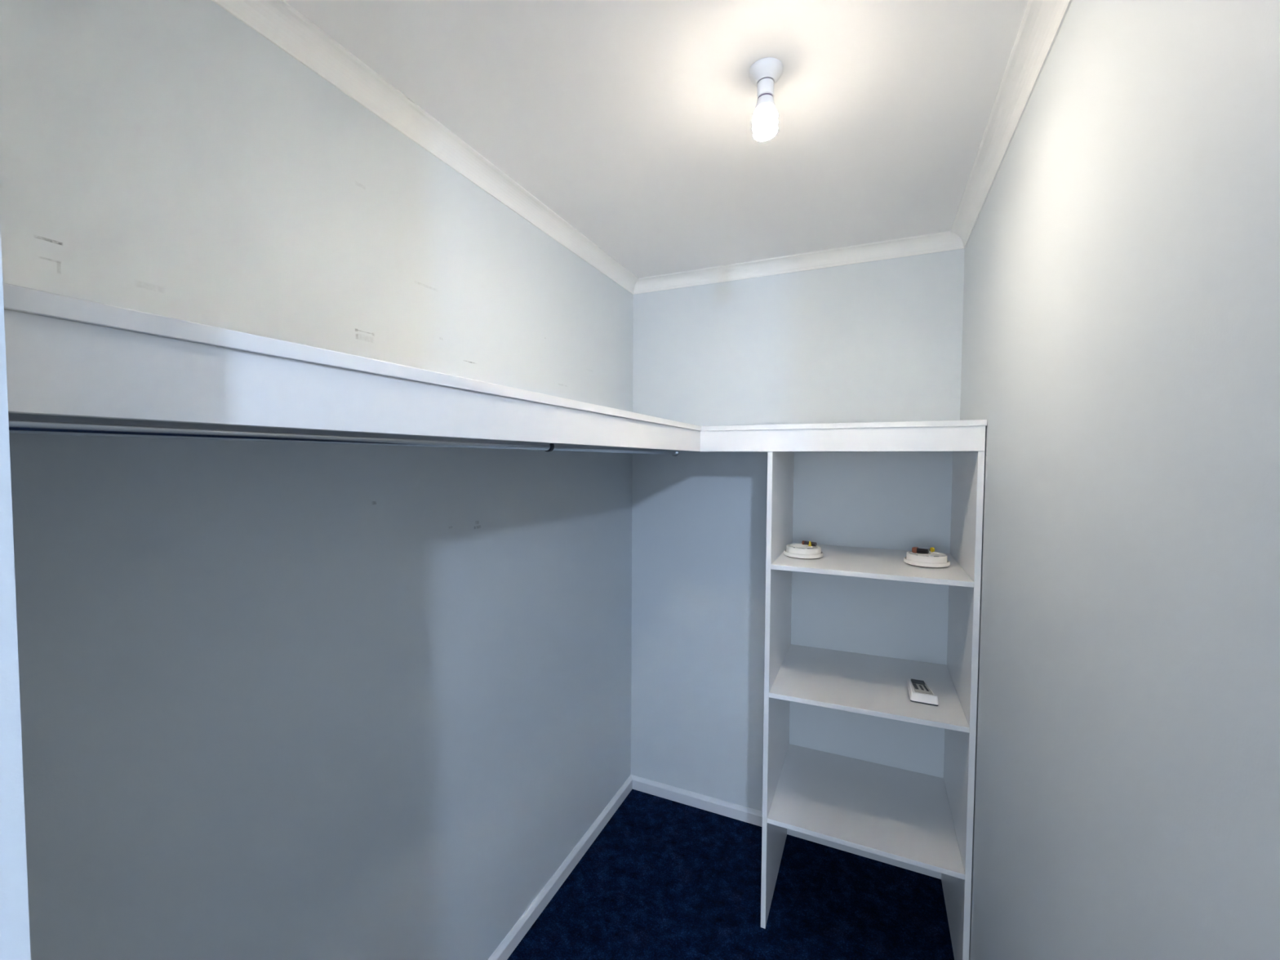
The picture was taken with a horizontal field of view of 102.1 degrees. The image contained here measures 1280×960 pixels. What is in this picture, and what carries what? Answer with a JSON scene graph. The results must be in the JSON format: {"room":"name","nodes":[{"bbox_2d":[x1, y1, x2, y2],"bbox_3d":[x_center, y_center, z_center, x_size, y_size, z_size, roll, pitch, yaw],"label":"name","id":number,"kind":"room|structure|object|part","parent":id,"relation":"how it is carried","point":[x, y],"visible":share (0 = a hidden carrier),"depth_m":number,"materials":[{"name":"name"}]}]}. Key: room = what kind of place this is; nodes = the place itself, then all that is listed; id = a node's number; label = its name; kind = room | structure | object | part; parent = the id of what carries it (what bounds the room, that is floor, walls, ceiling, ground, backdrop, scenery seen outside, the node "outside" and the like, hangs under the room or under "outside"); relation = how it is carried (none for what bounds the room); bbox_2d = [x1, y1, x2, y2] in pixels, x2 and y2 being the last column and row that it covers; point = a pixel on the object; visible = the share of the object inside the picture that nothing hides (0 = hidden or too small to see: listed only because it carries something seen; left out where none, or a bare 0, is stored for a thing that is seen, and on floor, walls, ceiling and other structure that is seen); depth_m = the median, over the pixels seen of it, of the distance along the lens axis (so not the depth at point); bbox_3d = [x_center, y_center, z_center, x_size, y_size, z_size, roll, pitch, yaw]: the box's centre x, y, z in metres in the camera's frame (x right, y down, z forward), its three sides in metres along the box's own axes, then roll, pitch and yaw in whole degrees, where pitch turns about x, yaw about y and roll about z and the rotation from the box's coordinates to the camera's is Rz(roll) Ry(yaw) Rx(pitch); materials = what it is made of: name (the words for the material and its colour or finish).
{"room":"walk-in closet","nodes":[
{"label":"walk-in closet","id":0,"kind":"room"},
{"bbox_2d":[0,222,31,959],"bbox_3d":[-0.643,0.359,0.374,0.606,2.400,0.102,1,2,24],"label":"wall","id":1,"kind":"structure","parent":0,"point":[15,937],"depth_m":0.28,"materials":[{"name":"white paint"}]},
{"bbox_2d":[0,0,633,959],"bbox_3d":[-0.514,0.316,1.520,0.100,2.400,2.300,1,2,24],"label":"wall","id":2,"kind":"structure","parent":0,"point":[278,700],"depth_m":1.01,"materials":[{"name":"paint"}]},
{"bbox_2d":[3,283,701,451],"bbox_3d":[-0.239,-0.129,1.382,0.496,0.086,2.096,1,2,24],"label":"wall shelf","id":3,"kind":"object","parent":2,"relation":"attached to","point":[66,356],"visible":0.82,"depth_m":0.49,"materials":[{"name":"white wood"}]},
{"bbox_2d":[8,413,679,456],"bbox_3d":[-0.275,-0.115,1.398,0.048,0.082,2.096,1,2,24],"label":"rail","id":4,"kind":"object","parent":3,"relation":"attached to","point":[27,424],"visible":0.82,"depth_m":0.73,"materials":[{"name":"silver metal"}]},
{"bbox_2d":[211,0,638,294],"bbox_3d":[-0.438,-0.856,1.445,0.051,0.051,2.098,1,2,24],"label":"crown molding","id":5,"kind":"structure","parent":2,"relation":"attached to","point":[277,21],"depth_m":1.20,"materials":[{"name":"white paint"}]},
{"bbox_2d":[488,774,632,959],"bbox_3d":[-0.467,1.487,1.542,0.016,0.058,2.098,1,2,24],"label":"baseboard","id":6,"kind":"structure","parent":2,"relation":"attached to","point":[527,919],"depth_m":1.90,"materials":[{"name":"white wood"}]},
{"bbox_2d":[284,0,1028,278],"bbox_3d":[-0.399,-0.833,-0.602,5.200,0.060,6.000,1,2,24],"label":"ceiling","id":7,"kind":"structure","parent":0,"point":[630,121],"depth_m":1.19,"materials":[{"name":"white paint"}]},
{"bbox_2d":[748,57,782,141],"bbox_3d":[0.265,-0.795,1.094,0.070,0.139,0.070,1,2,24],"label":"ceiling light","id":8,"kind":"object","parent":7,"relation":"attached to","point":[763,73],"visible":1,"depth_m":1.08,"materials":[{"name":"white plastic"}]},
{"bbox_3d":[0.265,-0.793,1.094,0.041,0.020,0.041,1,2,24],"label":"bulb","id":9,"kind":"part","parent":8,"relation":"part of","materials":[{"name":"white glass"}]},
{"bbox_2d":[506,789,954,959],"bbox_3d":[-0.413,1.625,-0.508,5.200,0.060,6.000,1,2,24],"label":"floor","id":10,"kind":"structure","parent":0,"point":[664,878],"depth_m":1.85,"materials":[{"name":"blue carpet"}]},
{"bbox_2d":[760,451,984,959],"bbox_3d":[0.788,0.673,1.824,0.598,1.677,0.501,1,2,24],"label":"shelving unit","id":11,"kind":"object","parent":10,"relation":"on","point":[926,821],"visible":0.92,"depth_m":1.74,"materials":[{"name":"white wood"}]},
{"bbox_3d":[0.522,0.667,1.943,0.016,1.677,0.501,1,2,24],"label":"panel","id":12,"kind":"part","parent":11,"relation":"part of","materials":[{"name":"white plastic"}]},
{"bbox_2d":[783,541,823,559],"bbox_3d":[0.584,0.247,1.849,0.135,0.051,0.135,1,2,24],"label":"smoke detector","id":13,"kind":"object","parent":11,"relation":"on","point":[800,551],"visible":0.99,"depth_m":1.80,"materials":[{"name":"white plastic"}]},
{"bbox_2d":[790,544,812,547],"bbox_3d":[0.581,0.238,1.864,0.068,0.003,0.039,0,2,0],"label":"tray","id":14,"kind":"object","parent":13,"relation":"on","point":[791,545],"depth_m":1.86,"materials":[{"name":"white plastic"}]},
{"bbox_2d":[801,540,817,546],"bbox_3d":[0.615,0.231,1.883,0.015,0.016,0.054,-2,3,-44],"label":"battery","id":15,"kind":"object","parent":13,"relation":"on","point":[813,544],"visible":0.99,"depth_m":1.88,"materials":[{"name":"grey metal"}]},
{"bbox_2d":[699,419,987,451],"bbox_3d":[0.687,-0.141,1.836,0.830,0.087,0.509,1,2,24],"label":"wall shelf","id":16,"kind":"object","parent":11,"relation":"on","point":[940,435],"visible":1,"depth_m":1.58,"materials":[{"name":"white wood"}]},
{"bbox_3d":[0.785,1.137,1.842,0.566,0.016,0.500,1,2,24],"label":"shelf","id":17,"kind":"part","parent":11,"relation":"part of","materials":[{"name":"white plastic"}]},
{"bbox_3d":[0.788,0.707,1.825,0.566,0.023,0.500,1,2,24],"label":"shelf","id":18,"kind":"part","parent":11,"relation":"part of","materials":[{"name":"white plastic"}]},
{"bbox_3d":[0.790,0.283,1.809,0.566,0.016,0.500,1,2,24],"label":"shelf","id":19,"kind":"part","parent":11,"relation":"part of","materials":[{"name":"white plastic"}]},
{"bbox_2d":[906,678,938,706],"bbox_3d":[0.919,0.687,1.683,0.083,0.031,0.128,1,2,24],"label":"remote control","id":20,"kind":"object","parent":11,"relation":"on","point":[920,691],"visible":1,"depth_m":1.65,"materials":[{"name":"grey plastic"}]},
{"bbox_2d":[911,680,933,694],"bbox_3d":[0.919,0.677,1.690,0.050,0.002,0.098,1,2,19],"label":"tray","id":21,"kind":"object","parent":20,"relation":"on","point":[917,686],"depth_m":1.68,"materials":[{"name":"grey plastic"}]},
{"bbox_3d":[0.919,0.700,1.684,0.078,0.005,0.129,1,2,23],"label":"plate","id":22,"kind":"part","parent":20,"relation":"part of","materials":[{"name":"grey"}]},
{"bbox_2d":[903,546,950,568],"bbox_3d":[0.948,0.254,1.712,0.135,0.050,0.135,1,2,24],"label":"smoke detector","id":23,"kind":"object","parent":11,"relation":"on","point":[935,559],"visible":0.95,"depth_m":1.67,"materials":[{"name":"white plastic"}]},
{"bbox_2d":[911,546,930,554],"bbox_3d":[0.944,0.237,1.735,0.025,0.018,0.053,-2,3,-43],"label":"battery","id":24,"kind":"object","parent":23,"relation":"on","point":[914,549],"visible":1,"depth_m":1.73,"materials":[{"name":"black metal"}]},
{"bbox_2d":[909,551,936,555],"bbox_3d":[0.944,0.245,1.727,0.068,0.003,0.039,0,2,0],"label":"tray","id":25,"kind":"object","parent":23,"relation":"on","point":[910,553],"depth_m":1.71,"materials":[{"name":"white plastic"}]},
{"bbox_3d":[1.054,0.679,1.704,0.016,1.677,0.501,1,2,24],"label":"panel","id":26,"kind":"part","parent":11,"relation":"part of","materials":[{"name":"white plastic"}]},
{"bbox_2d":[631,248,964,811],"bbox_3d":[0.586,0.295,2.232,1.323,2.400,0.100,1,2,24],"label":"wall","id":27,"kind":"structure","parent":0,"point":[877,340],"depth_m":2.17,"materials":[{"name":"white paint"}]},
{"bbox_2d":[631,774,941,879],"bbox_3d":[0.556,1.467,2.224,1.323,0.058,0.016,1,2,24],"label":"baseboard","id":28,"kind":"structure","parent":27,"relation":"attached to","point":[725,808],"depth_m":2.29,"materials":[{"name":"white wood"}]},
{"bbox_2d":[633,231,964,294],"bbox_3d":[0.561,-0.876,2.118,1.323,0.051,0.051,1,2,24],"label":"crown molding","id":29,"kind":"structure","parent":27,"relation":"attached to","point":[948,240],"depth_m":2.07,"materials":[{"name":"white paint"}]},
{"bbox_2d":[960,0,1279,959],"bbox_3d":[0.784,0.345,0.938,0.100,2.400,2.300,1,2,24],"label":"wall","id":30,"kind":"structure","parent":0,"point":[1121,344],"depth_m":0.63,"materials":[{"name":"white paint"}]},
{"bbox_2d":[951,0,1071,248],"bbox_3d":[0.701,-0.828,0.878,0.051,0.051,2.200,1,2,24],"label":"crown molding","id":31,"kind":"structure","parent":30,"relation":"attached to","point":[1042,21],"depth_m":1.14,"materials":[{"name":"white paint"}]}
]}

